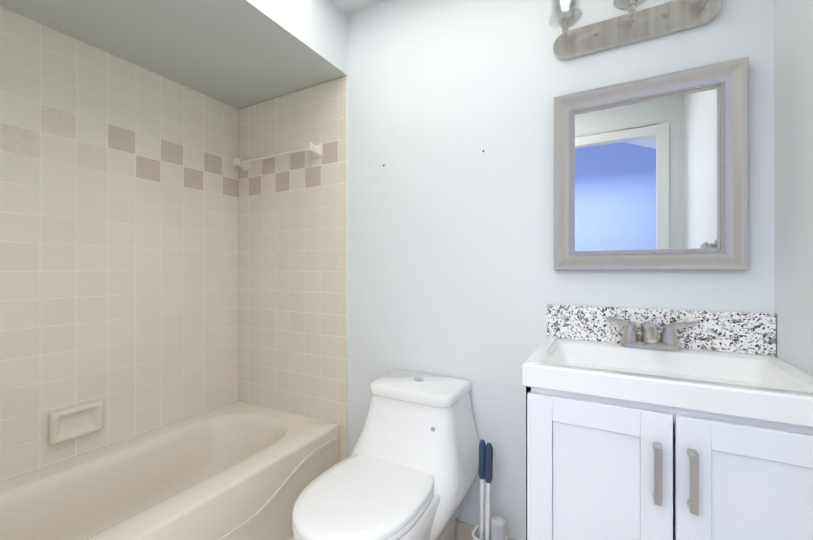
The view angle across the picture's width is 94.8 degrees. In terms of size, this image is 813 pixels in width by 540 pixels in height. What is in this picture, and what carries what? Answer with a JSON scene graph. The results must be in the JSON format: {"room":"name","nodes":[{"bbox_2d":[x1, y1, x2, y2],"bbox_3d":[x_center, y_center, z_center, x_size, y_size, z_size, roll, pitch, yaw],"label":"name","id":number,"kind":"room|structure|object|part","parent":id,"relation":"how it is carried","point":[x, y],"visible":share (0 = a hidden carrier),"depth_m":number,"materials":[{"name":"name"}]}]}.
{"room":"bathroom","nodes":[
{"label":"bathroom","id":0,"kind":"room"},
{"bbox_2d":[0,6,238,482],"bbox_3d":[-1.370,-0.062,1.556,0.100,2.324,1.665,0,0,29],"label":"wall tiles","id":1,"kind":"structure","parent":0,"point":[119,237],"depth_m":1.61,"materials":[{"name":"beige tile"}]},
{"bbox_2d":[48,400,102,444],"bbox_3d":[-1.324,0.610,1.502,0.032,0.124,0.170,0,0,29],"label":"soap dish","id":2,"kind":"object","parent":1,"relation":"attached to","point":[69,423],"visible":1,"depth_m":1.49,"materials":[{"name":"beige ceramic"}]},
{"bbox_2d":[0,0,347,108],"bbox_3d":[-0.993,-1.079,1.319,0.790,0.289,1.520,0,0,29],"label":"ceiling","id":3,"kind":"structure","parent":0,"point":[239,54],"depth_m":1.55,"materials":[{"name":"white paint"}]},
{"bbox_2d":[332,0,384,14],"bbox_3d":[-0.314,-1.274,0.979,2.508,0.100,1.665,0,0,29],"label":"ceiling","id":4,"kind":"structure","parent":0,"point":[348,7],"depth_m":1.72,"materials":[{"name":"white paint"}]},
{"bbox_2d":[348,0,773,539],"bbox_3d":[0.452,-0.062,1.451,1.618,2.324,0.100,0,0,29],"label":"wall","id":5,"kind":"structure","parent":0,"point":[452,272],"depth_m":1.47,"materials":[{"name":"white paint"}]},
{"bbox_2d":[239,76,347,461],"bbox_3d":[-0.606,0.083,2.026,0.790,2.035,0.106,0,0,29],"label":"wall tile","id":6,"kind":"structure","parent":5,"relation":"attached to","point":[293,282],"depth_m":1.95,"materials":[{"name":"beige tile"}]},
{"bbox_2d":[233,141,322,170],"bbox_3d":[-0.698,-0.599,1.972,0.598,0.068,0.076,0,0,29],"label":"towel rail","id":7,"kind":"object","parent":6,"relation":"attached to","point":[315,150],"visible":1,"depth_m":1.91,"materials":[{"name":"beige ceramic"}]},
{"bbox_2d":[454,520,514,539],"bbox_3d":[0.114,1.060,1.572,0.908,0.080,0.009,0,0,29],"label":"baseboard","id":8,"kind":"structure","parent":5,"relation":"attached to","point":[463,530],"depth_m":1.50,"materials":[{"name":"tile"}]},
{"bbox_2d":[549,0,721,59],"bbox_3d":[0.707,-0.877,1.176,0.486,0.259,0.136,0,0,29],"label":"sconce","id":9,"kind":"object","parent":5,"relation":"attached to","point":[633,25],"visible":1,"depth_m":1.22,"materials":[{"name":"silver metal"}]},
{"bbox_3d":[0.700,-0.908,1.162,0.441,0.129,0.060,0,0,29],"label":"lamp shade","id":10,"kind":"part","parent":9,"relation":"part of","materials":[{"name":"clear glass"}]},
{"bbox_3d":[0.700,-0.922,1.162,0.486,0.170,0.105,0,0,29],"label":"lamp shade","id":11,"kind":"part","parent":9,"relation":"part of","materials":[{"name":"clear glass"}]},
{"bbox_2d":[554,56,748,269],"bbox_3d":[0.756,-0.306,1.206,0.524,0.612,0.036,0,0,29],"label":"mirror","id":12,"kind":"object","parent":5,"relation":"attached to","point":[651,173],"visible":1,"depth_m":1.19,"materials":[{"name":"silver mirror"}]},
{"label":"glass","id":13,"kind":"part","parent":12,"relation":"part of","materials":[{"name":"mirror"}]},
{"bbox_2d":[547,304,775,355],"bbox_3d":[0.775,0.183,1.203,0.609,0.118,0.020,0,0,29],"label":"backsplash","id":14,"kind":"structure","parent":5,"relation":"attached to","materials":[{"name":"stone"}]},
{"bbox_2d":[774,0,812,375],"bbox_3d":[0.718,-0.063,0.356,0.100,2.324,1.565,0,0,29],"label":"wall","id":15,"kind":"structure","parent":0,"point":[793,165],"depth_m":0.95,"materials":[{"name":"white paint"}]},
{"bbox_3d":[-0.314,1.150,0.977,2.508,0.100,1.665,0,0,29],"label":"floor","id":16,"kind":"structure","parent":0,"visible":0},
{"bbox_2d":[0,401,338,539],"bbox_3d":[-1.011,0.922,1.325,0.747,0.357,1.508,0,0,29],"label":"bathtub","id":17,"kind":"object","parent":16,"relation":"on","point":[238,470],"visible":0.96,"depth_m":1.48,"materials":[{"name":"beige ceramic"}]},
{"bbox_2d":[292,370,478,539],"bbox_3d":[-0.065,0.765,1.253,0.442,0.670,0.722,0,0,29],"label":"toilet","id":18,"kind":"object","parent":16,"relation":"on","point":[407,469],"visible":1,"depth_m":1.25,"materials":[{"name":"white ceramic"}]},
{"bbox_3d":[-0.121,0.687,1.151,0.360,0.048,0.486,0,0,29],"label":"seat","id":19,"kind":"part","parent":18,"relation":"part of","materials":[{"name":"white plastic"}]},
{"bbox_2d":[472,440,507,539],"bbox_3d":[0.296,0.854,1.325,0.124,0.492,0.088,0,0,29],"label":"toilet brush","id":20,"kind":"object","parent":16,"relation":"on","point":[494,531],"visible":1,"depth_m":1.31,"materials":[{"name":"white plastic"}]},
{"bbox_2d":[522,304,812,539],"bbox_3d":[0.665,0.612,1.002,0.610,0.976,0.480,0,0,29],"label":"bathroom vanity","id":21,"kind":"object","parent":16,"relation":"on","point":[655,424],"visible":1,"depth_m":0.87,"materials":[{"name":"white paint"}]},
{"bbox_2d":[606,317,696,350],"bbox_3d":[0.735,0.197,1.126,0.237,0.089,0.136,0,0,29],"label":"faucet","id":22,"kind":"object","parent":21,"relation":"on","point":[622,333],"depth_m":1.16,"materials":[{"name":"silver metal"}]},
{"bbox_3d":[0.574,0.658,0.826,0.591,0.686,0.020,0,0,29],"label":"door","id":23,"kind":"part","parent":21,"relation":"part of","materials":[{"name":"white paint"}]},
{"bbox_3d":[0.574,0.442,0.797,0.078,0.124,0.032,0,0,29],"label":"handle","id":24,"kind":"part","parent":21,"relation":"part of","materials":[{"name":"silver metal"}]}
]}

